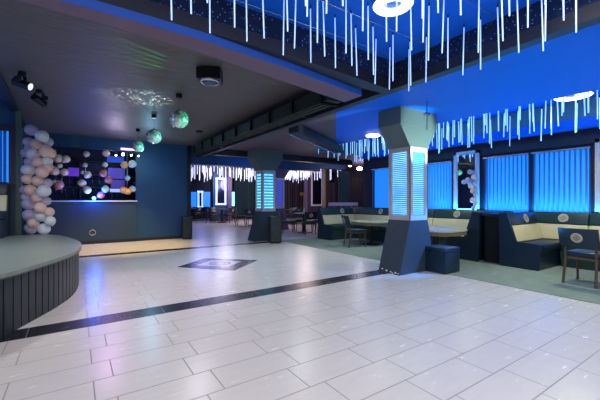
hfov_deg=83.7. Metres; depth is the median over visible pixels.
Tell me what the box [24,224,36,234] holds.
balloon
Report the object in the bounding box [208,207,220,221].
dining chair
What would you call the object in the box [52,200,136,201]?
countertop
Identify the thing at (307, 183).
pillar
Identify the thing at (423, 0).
light
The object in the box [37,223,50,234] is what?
balloon
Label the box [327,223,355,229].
seat cushion
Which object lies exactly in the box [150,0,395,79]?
band
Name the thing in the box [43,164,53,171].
balloon
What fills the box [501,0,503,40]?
light
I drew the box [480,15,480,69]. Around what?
light
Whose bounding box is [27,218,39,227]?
balloon
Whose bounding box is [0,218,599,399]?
floor
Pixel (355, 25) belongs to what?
light
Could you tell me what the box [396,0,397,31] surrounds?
light
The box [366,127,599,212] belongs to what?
wall
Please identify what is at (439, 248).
seat cushion
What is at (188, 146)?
wall
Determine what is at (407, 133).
column
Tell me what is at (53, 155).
balloon
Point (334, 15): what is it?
light
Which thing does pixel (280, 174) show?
column
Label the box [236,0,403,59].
wire
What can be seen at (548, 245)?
seat cushion
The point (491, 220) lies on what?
base cabinet
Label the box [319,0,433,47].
wire
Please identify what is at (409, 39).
light
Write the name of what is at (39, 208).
balloon
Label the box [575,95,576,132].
light
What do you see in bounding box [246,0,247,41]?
light
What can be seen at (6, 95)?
trim
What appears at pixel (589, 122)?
ceiling
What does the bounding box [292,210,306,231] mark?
dining chair
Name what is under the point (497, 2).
light
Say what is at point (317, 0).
light
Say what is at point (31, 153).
balloon
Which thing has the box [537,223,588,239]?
cushion
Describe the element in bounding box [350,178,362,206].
curtain
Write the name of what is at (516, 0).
light
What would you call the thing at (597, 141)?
framed mirror
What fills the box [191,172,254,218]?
wall
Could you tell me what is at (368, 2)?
light
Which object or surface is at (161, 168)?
wall
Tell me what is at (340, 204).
rail
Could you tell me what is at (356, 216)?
cushion
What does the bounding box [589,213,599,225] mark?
cushion
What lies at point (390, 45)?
light
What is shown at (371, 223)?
table
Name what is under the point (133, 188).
balloon
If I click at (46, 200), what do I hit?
balloon
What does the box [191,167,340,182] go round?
lights
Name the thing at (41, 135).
balloon
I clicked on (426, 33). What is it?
light
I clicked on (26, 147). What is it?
balloon
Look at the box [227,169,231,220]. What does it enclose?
pillar
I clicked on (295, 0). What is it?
light
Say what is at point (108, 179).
balloon
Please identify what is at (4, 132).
vertical blind
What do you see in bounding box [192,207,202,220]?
dining chair
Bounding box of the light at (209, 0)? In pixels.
[209,0,210,32]
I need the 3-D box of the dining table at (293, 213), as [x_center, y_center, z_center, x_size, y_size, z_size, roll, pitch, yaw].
[0.153,0.875,12.834,0.840,0.750,0.840,0,0,-34]
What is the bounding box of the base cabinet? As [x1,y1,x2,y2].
[481,212,503,263]
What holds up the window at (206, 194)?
in the wall at (196, 185)
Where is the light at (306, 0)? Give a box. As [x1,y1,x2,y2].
[306,0,307,16]
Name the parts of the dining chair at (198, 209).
backrest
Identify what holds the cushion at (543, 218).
on the upholstered bench at (548, 222)
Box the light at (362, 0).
[362,0,363,30]
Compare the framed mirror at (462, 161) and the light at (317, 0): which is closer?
the light at (317, 0)
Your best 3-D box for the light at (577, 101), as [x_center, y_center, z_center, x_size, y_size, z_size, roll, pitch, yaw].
[5.355,-1.644,6.472,0.027,0.664,0.022,0,1,-34]
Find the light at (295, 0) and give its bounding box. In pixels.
[294,0,295,48]
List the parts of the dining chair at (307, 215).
seat, backrest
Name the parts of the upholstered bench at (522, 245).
panel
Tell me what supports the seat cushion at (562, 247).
on the upholstered bench at (548, 222)
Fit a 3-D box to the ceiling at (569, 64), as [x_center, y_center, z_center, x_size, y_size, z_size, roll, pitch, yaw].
[2.279,-1.750,12.957,11.400,0.400,27.000,0,0,-34]
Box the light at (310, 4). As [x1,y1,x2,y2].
[310,4,310,62]
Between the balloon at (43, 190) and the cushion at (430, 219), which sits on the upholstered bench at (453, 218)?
the cushion at (430, 219)
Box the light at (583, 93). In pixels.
[583,93,585,115]
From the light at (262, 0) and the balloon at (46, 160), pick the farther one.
the balloon at (46, 160)
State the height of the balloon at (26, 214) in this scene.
0.246 m
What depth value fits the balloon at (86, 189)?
9.28 m
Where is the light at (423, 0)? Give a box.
[422,0,423,41]
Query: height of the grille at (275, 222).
0.670 m
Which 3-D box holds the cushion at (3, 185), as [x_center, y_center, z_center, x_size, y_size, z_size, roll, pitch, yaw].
[-6.463,-0.217,5.629,2.348,0.233,0.165,0,0,-34]
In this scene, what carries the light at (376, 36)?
hanging from the ceiling at (469, 17)
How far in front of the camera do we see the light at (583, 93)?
5.17 m
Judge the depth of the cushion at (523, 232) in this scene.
6.49 m
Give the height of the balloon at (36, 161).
0.210 m
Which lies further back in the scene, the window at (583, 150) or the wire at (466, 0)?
the window at (583, 150)
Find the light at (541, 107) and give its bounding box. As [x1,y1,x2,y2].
[540,107,542,140]
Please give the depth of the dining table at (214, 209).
18.72 m
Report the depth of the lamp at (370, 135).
7.77 m
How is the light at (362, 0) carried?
hanging from the ceiling at (469, 17)
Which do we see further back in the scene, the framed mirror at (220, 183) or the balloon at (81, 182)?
the framed mirror at (220, 183)
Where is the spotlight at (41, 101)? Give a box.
[30,89,47,106]
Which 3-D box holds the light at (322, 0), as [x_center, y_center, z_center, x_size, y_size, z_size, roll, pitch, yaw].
[0.204,-1.517,2.871,0.027,0.575,0.011,0,0,8]
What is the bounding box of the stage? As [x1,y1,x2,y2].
[0,234,81,336]
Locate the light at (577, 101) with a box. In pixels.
[576,101,577,131]
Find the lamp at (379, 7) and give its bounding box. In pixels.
[373,0,413,16]
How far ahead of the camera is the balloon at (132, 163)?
9.89 m
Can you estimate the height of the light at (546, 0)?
0.575 m
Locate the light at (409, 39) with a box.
[409,39,410,85]
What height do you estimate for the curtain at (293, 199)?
2.900 m
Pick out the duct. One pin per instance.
(301, 132)
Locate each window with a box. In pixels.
[0,124,14,186]
[191,192,195,206]
[204,192,209,206]
[372,169,388,207]
[428,161,452,208]
[484,155,529,212]
[532,146,590,212]
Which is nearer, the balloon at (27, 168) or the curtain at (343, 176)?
the balloon at (27, 168)
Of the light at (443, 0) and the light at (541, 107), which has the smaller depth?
the light at (443, 0)
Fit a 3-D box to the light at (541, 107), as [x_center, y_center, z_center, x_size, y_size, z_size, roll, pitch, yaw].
[4.965,-1.603,6.881,0.024,0.784,0.025,-1,2,-34]
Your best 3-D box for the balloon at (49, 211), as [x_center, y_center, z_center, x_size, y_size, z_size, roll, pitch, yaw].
[-4.904,0.236,6.541,0.181,0.185,0.182,0,0,34]
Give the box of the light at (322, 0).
[322,0,324,56]
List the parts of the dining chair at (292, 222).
seat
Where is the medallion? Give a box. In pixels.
[179,258,256,269]
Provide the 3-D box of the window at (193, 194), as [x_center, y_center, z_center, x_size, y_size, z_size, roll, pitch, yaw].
[-7.140,-0.037,22.012,0.650,0.986,0.050,0,0,-34]
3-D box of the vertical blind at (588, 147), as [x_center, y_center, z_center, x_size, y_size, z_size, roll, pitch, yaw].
[5.512,-0.385,7.118,0.060,1.370,1.040,0,0,-34]
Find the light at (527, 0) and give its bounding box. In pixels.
[527,0,528,27]
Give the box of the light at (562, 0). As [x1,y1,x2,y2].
[562,0,564,20]
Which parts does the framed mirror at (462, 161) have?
glass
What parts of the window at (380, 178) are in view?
frame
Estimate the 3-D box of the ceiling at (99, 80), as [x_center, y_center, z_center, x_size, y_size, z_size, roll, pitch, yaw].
[-6.316,-1.850,11.235,4.600,0.100,20.300,0,0,-34]
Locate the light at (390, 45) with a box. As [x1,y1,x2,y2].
[389,45,390,89]
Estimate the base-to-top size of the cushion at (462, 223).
0.300 m
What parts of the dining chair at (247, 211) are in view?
backrest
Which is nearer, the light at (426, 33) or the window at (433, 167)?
the light at (426, 33)
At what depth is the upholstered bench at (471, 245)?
6.86 m
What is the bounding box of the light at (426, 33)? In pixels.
[425,33,426,81]
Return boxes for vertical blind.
[0,130,8,181]
[428,161,451,208]
[483,153,529,212]
[531,146,590,212]
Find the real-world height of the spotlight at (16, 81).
0.258 m
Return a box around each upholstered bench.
[0,182,8,237]
[317,207,355,239]
[353,207,512,244]
[446,211,506,261]
[499,212,560,270]
[532,211,599,271]
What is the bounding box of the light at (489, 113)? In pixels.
[489,113,489,143]
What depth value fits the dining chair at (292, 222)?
12.48 m
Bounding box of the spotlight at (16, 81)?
[11,71,32,90]
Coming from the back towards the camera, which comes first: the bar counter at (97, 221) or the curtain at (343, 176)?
the curtain at (343, 176)
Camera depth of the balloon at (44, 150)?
6.38 m
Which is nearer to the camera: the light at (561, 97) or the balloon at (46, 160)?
the light at (561, 97)
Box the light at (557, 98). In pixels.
[557,98,558,125]
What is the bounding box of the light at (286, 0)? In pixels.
[286,0,287,31]
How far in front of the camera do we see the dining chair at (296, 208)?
17.23 m
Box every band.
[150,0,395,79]
[309,96,598,155]
[396,0,599,77]
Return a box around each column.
[248,148,282,241]
[276,170,288,229]
[378,106,436,275]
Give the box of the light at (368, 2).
[367,2,368,59]
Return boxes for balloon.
[19,185,25,193]
[20,149,26,157]
[20,164,34,175]
[20,193,29,199]
[20,199,33,209]
[21,174,32,183]
[22,137,31,144]
[22,210,34,221]
[23,158,30,164]
[23,184,36,195]
[24,124,37,135]
[24,145,31,150]
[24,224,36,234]
[26,148,39,159]
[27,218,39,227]
[29,139,42,148]
[30,193,42,203]
[31,157,42,166]
[31,176,43,185]
[33,202,46,213]
[34,130,48,142]
[34,166,48,177]
[34,213,46,221]
[36,185,51,196]
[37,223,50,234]
[38,145,52,156]
[41,197,51,205]
[42,138,53,145]
[42,157,52,163]
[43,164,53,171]
[43,178,52,186]
[43,207,54,216]
[44,216,55,225]
[49,149,55,157]
[50,167,59,174]
[53,154,61,162]
[53,180,63,189]
[60,168,68,175]
[62,155,70,162]
[78,179,86,186]
[82,186,90,193]
[83,151,89,156]
[83,171,91,177]
[97,192,104,197]
[99,170,107,176]
[102,149,110,156]
[102,186,108,192]
[104,176,112,183]
[120,187,126,192]
[121,162,127,167]
[124,188,131,194]
[128,160,136,167]
[129,186,135,191]
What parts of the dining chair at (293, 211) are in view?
backrest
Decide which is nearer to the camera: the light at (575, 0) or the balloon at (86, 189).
the light at (575, 0)
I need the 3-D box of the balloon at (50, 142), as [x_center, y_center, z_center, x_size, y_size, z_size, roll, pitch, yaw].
[-4.983,-1.139,6.620,0.184,0.199,0.184,0,0,28]
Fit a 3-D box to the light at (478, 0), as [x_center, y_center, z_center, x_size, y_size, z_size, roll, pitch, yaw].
[1.490,-1.517,2.790,0.012,0.575,0.013,-1,2,-34]
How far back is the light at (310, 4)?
2.99 m
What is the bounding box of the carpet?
[282,237,599,304]
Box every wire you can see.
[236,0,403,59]
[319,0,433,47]
[466,0,499,20]
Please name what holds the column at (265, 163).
on the floor
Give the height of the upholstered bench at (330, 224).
1.005 m
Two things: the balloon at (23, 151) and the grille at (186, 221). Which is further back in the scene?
the grille at (186, 221)
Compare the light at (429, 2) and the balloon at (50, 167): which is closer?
the light at (429, 2)
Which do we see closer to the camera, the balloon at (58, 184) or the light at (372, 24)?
the light at (372, 24)
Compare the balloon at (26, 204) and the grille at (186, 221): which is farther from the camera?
the grille at (186, 221)
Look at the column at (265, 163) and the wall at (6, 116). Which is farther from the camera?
the column at (265, 163)
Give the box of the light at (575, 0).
[575,0,576,32]
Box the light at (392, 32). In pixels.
[392,32,393,80]
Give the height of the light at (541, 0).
0.575 m
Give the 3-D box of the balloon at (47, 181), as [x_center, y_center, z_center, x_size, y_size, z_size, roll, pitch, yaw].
[-5.003,-0.337,6.620,0.185,0.185,0.185,0,0,24]
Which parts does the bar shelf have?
lit panel, lit panel, lit panel, lit panel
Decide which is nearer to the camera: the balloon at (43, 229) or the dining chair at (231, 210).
the balloon at (43, 229)
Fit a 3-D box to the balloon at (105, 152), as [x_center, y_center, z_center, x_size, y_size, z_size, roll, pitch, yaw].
[-5.581,-1.353,9.632,0.208,0.205,0.203,0,0,-11]
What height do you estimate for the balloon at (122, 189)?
0.200 m
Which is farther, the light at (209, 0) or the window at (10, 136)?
the window at (10, 136)
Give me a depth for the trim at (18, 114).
6.54 m
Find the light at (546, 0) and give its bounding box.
[544,0,546,40]
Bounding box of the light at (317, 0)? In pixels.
[317,0,317,42]
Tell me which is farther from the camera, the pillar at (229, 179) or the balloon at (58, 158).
the pillar at (229, 179)
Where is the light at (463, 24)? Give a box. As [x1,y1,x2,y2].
[462,24,464,74]
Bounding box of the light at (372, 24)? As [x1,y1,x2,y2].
[372,24,373,74]
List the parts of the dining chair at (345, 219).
backrest, seat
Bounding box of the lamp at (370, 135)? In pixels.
[366,133,379,137]
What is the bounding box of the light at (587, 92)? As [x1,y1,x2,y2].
[587,92,588,112]
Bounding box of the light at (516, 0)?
[516,0,518,52]
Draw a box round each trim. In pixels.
[0,71,26,131]
[15,108,21,234]
[365,131,599,167]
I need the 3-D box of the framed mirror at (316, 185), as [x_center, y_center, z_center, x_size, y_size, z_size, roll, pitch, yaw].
[1.101,-0.724,21.620,0.926,2.215,0.050,0,0,-34]
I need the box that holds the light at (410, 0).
[410,0,411,50]
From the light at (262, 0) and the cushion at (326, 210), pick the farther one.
the cushion at (326, 210)
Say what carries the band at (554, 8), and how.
attached to the ceiling at (469, 17)
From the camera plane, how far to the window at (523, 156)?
8.12 m
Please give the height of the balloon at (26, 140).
0.186 m
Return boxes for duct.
[289,124,343,154]
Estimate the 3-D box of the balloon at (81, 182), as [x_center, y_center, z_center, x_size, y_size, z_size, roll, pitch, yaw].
[-6.063,-0.474,9.310,0.204,0.203,0.204,0,0,33]
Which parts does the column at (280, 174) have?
lit panel, cabinet frame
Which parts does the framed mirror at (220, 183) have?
glass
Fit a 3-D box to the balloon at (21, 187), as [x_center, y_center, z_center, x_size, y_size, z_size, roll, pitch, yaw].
[-5.439,-0.199,6.621,0.185,0.185,0.186,0,0,9]
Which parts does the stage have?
edge trim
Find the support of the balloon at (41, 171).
attached to the balloon at (36, 181)
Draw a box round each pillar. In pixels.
[210,168,226,220]
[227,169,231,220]
[304,171,321,219]
[322,169,328,207]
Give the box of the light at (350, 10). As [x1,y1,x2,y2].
[350,10,351,65]
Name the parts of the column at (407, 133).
lit panel, cabinet frame, lit panel, corner trim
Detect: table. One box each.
[214,209,228,222]
[293,213,310,232]
[351,220,387,244]
[429,226,467,244]
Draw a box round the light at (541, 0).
[541,0,543,50]
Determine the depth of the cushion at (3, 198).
6.16 m
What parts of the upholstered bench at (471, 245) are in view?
panel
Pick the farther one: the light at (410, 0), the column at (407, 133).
the column at (407, 133)
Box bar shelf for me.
[44,156,134,200]
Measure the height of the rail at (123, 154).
0.156 m
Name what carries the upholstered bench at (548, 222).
on the carpet
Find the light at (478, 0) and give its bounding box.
[478,0,479,52]
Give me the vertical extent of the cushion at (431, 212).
0.233 m
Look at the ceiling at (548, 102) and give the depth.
7.53 m
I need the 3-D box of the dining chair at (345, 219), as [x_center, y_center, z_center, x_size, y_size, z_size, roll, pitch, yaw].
[1.426,0.828,8.948,0.605,0.833,0.470,0,0,-12]
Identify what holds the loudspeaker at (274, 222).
on the floor
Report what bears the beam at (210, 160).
attached to the ceiling at (569, 64)
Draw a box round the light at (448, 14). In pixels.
[447,14,448,67]
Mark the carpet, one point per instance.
(546, 281)
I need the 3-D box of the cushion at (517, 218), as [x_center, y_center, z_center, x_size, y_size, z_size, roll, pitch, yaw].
[4.374,0.359,6.625,1.128,0.233,0.165,0,0,-34]
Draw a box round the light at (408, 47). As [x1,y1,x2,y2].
[408,47,409,90]
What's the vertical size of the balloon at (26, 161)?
0.174 m
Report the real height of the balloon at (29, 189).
0.234 m
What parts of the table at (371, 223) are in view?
foot plate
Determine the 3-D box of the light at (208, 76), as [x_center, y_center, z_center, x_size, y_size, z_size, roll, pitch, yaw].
[-1.241,-1.687,4.609,0.320,0.226,0.296,0,0,-5]
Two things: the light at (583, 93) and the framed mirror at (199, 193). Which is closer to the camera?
the light at (583, 93)
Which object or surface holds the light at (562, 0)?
hanging from the ceiling at (469, 17)
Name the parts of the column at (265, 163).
lit panel, cabinet frame, lit panel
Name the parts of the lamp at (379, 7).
canopy plate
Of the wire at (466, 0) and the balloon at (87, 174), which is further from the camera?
the balloon at (87, 174)
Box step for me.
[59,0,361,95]
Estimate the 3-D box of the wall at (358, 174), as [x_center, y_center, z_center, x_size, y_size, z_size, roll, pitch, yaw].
[3.540,-0.350,20.960,0.200,3.200,13.700,0,0,-34]
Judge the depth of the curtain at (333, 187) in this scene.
20.86 m
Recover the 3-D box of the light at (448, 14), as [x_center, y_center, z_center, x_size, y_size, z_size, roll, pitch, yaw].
[1.384,-1.517,3.131,0.011,0.575,0.012,1,0,-34]
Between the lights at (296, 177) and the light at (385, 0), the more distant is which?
the lights at (296, 177)
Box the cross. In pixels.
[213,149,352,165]
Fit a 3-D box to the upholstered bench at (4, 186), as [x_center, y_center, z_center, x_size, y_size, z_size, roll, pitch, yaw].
[-6.332,0.166,5.435,2.360,0.998,0.701,0,0,-34]
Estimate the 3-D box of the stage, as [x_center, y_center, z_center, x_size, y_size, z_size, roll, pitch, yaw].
[-6.017,0.960,2.754,7.095,0.580,5.271,0,0,-34]
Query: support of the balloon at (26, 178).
on the balloon at (29, 189)
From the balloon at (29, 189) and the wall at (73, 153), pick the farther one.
the wall at (73, 153)
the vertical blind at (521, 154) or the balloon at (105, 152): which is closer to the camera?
the vertical blind at (521, 154)
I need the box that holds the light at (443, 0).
[441,0,444,52]
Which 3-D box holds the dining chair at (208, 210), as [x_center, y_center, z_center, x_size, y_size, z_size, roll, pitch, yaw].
[-4.802,0.836,18.231,0.470,0.833,0.605,0,0,39]
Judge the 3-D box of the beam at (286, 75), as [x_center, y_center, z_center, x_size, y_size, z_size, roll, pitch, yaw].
[-3.248,-1.525,1.351,10.105,0.350,0.562,0,0,-37]
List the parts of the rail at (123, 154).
rail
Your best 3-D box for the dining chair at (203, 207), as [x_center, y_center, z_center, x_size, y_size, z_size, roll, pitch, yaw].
[-6.137,0.836,20.993,0.470,0.833,0.605,0,0,45]
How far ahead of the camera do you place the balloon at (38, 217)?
6.46 m
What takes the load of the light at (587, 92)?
hanging from the ceiling at (548, 102)
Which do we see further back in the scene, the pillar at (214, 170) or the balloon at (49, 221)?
the pillar at (214, 170)
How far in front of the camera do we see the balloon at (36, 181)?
6.47 m
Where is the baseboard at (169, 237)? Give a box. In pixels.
[136,236,181,240]
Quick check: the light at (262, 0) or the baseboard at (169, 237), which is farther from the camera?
the baseboard at (169, 237)
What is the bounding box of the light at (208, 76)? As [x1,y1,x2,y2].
[196,67,222,85]
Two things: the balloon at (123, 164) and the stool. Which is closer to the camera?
the stool
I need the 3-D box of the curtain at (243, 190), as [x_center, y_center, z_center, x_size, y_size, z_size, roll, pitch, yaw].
[-3.707,-0.220,22.199,1.435,2.900,0.148,0,0,-34]
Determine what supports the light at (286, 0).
hanging from the ceiling at (469, 17)
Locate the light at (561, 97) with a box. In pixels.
[561,97,562,115]
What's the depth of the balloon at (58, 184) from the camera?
8.91 m
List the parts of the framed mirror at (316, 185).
glass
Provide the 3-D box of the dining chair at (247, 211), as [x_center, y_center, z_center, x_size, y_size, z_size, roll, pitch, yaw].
[-2.310,0.836,15.727,0.470,0.833,0.605,0,0,5]
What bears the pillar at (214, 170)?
on the floor
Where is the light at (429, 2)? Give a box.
[428,2,429,60]
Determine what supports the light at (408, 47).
hanging from the ceiling at (469, 17)
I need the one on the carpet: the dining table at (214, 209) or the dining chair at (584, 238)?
the dining chair at (584, 238)
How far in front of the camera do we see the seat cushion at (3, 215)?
5.95 m
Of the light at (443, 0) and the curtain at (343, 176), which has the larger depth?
the curtain at (343, 176)
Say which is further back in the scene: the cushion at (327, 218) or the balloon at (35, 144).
the cushion at (327, 218)
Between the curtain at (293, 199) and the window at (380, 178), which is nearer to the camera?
the window at (380, 178)
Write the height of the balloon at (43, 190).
0.238 m
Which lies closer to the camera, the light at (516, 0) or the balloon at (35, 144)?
the light at (516, 0)
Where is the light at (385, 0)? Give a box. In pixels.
[385,0,386,41]
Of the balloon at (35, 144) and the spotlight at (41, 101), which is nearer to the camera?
the spotlight at (41, 101)
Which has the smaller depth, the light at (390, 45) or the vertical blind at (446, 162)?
the light at (390, 45)
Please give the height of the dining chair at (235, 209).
0.833 m
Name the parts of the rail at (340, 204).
rail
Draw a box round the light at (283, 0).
[283,0,284,54]
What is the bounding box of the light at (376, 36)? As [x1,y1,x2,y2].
[375,36,376,83]
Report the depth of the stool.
5.71 m
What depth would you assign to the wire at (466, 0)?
3.04 m
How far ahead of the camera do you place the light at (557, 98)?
6.03 m
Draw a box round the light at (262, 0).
[262,0,264,38]
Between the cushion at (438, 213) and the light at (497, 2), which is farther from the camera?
the cushion at (438, 213)
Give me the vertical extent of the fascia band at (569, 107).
0.440 m
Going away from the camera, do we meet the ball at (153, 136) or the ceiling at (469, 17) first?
the ceiling at (469, 17)
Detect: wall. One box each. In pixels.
[0,101,22,235]
[22,132,186,237]
[46,146,134,200]
[187,145,190,215]
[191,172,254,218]
[329,169,362,206]
[363,159,365,206]
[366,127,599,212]
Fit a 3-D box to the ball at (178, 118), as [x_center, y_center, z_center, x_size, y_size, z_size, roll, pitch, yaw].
[-2.055,-1.510,5.684,0.312,0.581,0.312,0,0,-34]
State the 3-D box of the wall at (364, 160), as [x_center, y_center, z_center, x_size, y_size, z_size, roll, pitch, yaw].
[4.815,-0.175,13.661,6.000,2.850,0.150,0,0,-34]
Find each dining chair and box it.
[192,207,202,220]
[196,207,207,219]
[205,208,218,222]
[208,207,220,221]
[223,208,234,222]
[234,208,246,225]
[245,209,254,226]
[278,211,295,233]
[288,208,300,224]
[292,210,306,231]
[301,212,316,234]
[341,215,366,247]
[557,227,599,288]
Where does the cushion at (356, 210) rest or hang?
on the upholstered bench at (453, 218)
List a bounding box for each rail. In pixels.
[113,150,140,156]
[328,202,357,208]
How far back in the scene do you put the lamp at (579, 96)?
6.14 m
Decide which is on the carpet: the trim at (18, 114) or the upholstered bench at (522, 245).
the upholstered bench at (522, 245)
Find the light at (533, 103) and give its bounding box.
[533,103,534,131]
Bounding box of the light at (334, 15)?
[334,15,335,67]
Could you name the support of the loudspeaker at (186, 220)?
on the floor
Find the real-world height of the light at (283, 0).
0.575 m
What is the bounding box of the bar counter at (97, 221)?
[42,200,136,244]
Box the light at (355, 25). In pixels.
[355,25,357,75]
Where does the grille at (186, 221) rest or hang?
attached to the loudspeaker at (186, 220)
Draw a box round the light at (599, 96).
[599,96,599,128]
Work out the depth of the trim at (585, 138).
7.73 m
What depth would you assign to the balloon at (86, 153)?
9.27 m
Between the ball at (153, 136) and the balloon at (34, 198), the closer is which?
the balloon at (34, 198)
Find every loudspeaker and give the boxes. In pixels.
[182,216,191,238]
[268,216,281,243]
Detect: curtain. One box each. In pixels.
[234,174,253,218]
[285,176,303,217]
[329,183,337,206]
[338,171,348,206]
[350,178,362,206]
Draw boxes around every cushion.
[0,182,7,194]
[0,195,7,210]
[0,212,6,219]
[321,207,352,214]
[323,214,354,223]
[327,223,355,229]
[353,207,388,214]
[353,214,388,220]
[356,225,386,230]
[425,244,459,252]
[428,209,434,217]
[428,217,433,225]
[432,218,468,228]
[434,209,511,218]
[508,212,537,224]
[512,223,542,241]
[522,239,560,251]
[532,211,589,224]
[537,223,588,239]
[561,245,599,250]
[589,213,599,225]
[589,225,599,237]
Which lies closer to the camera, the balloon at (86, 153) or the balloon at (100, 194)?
the balloon at (86, 153)
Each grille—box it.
[183,218,190,237]
[271,218,280,241]
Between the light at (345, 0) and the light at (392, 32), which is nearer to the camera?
the light at (345, 0)
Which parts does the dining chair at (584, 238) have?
leg, leg, backrest, seat, seat frame, leg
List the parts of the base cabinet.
door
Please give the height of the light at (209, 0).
0.575 m
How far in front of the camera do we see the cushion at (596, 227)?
6.18 m
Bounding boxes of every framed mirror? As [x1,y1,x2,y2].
[197,191,202,206]
[215,178,225,204]
[311,172,321,205]
[453,150,479,209]
[595,138,599,212]
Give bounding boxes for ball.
[132,129,143,151]
[146,114,161,143]
[169,93,188,127]
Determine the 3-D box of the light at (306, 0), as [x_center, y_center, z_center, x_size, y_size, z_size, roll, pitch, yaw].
[0.047,-1.517,2.239,0.012,0.575,0.028,0,0,4]
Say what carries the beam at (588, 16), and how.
attached to the ceiling at (569, 64)
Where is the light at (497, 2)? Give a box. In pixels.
[497,2,499,60]
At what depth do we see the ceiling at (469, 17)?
3.23 m
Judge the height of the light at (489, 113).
0.804 m
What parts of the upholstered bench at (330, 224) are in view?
panel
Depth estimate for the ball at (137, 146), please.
8.40 m
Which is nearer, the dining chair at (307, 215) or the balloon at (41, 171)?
the balloon at (41, 171)
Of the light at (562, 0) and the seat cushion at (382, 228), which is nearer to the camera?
the light at (562, 0)
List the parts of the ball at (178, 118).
motor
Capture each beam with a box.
[17,0,360,101]
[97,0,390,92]
[191,146,344,171]
[196,1,599,157]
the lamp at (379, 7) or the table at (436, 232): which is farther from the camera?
the table at (436, 232)
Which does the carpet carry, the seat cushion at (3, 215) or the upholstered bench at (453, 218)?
the upholstered bench at (453, 218)
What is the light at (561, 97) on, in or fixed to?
hanging from the ceiling at (548, 102)
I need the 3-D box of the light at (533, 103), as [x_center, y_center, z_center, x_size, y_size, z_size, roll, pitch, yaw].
[4.324,-1.624,6.199,0.027,0.722,0.018,-1,-1,-34]
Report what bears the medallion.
on the floor
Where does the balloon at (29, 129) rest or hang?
attached to the balloon at (26, 140)
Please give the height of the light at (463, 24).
0.575 m
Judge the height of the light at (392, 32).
0.575 m
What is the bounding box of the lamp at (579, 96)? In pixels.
[554,91,592,100]
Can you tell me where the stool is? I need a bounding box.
[425,244,459,273]
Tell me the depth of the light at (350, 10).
3.06 m
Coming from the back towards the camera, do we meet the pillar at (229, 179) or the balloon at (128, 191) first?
the pillar at (229, 179)
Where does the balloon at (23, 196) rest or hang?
attached to the balloon at (26, 204)
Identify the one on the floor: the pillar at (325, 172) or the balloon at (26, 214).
the pillar at (325, 172)
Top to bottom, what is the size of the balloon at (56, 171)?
0.230 m
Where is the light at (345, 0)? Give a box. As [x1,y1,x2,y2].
[345,0,346,52]
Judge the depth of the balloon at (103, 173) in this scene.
9.48 m
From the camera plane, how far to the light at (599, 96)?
6.10 m
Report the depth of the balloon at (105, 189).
9.51 m
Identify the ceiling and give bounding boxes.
[0,0,312,145]
[191,23,599,175]
[226,0,539,61]
[353,89,599,142]
[358,115,598,159]
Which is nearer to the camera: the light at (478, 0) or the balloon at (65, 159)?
the light at (478, 0)
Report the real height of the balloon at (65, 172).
0.196 m
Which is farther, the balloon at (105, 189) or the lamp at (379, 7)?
the balloon at (105, 189)

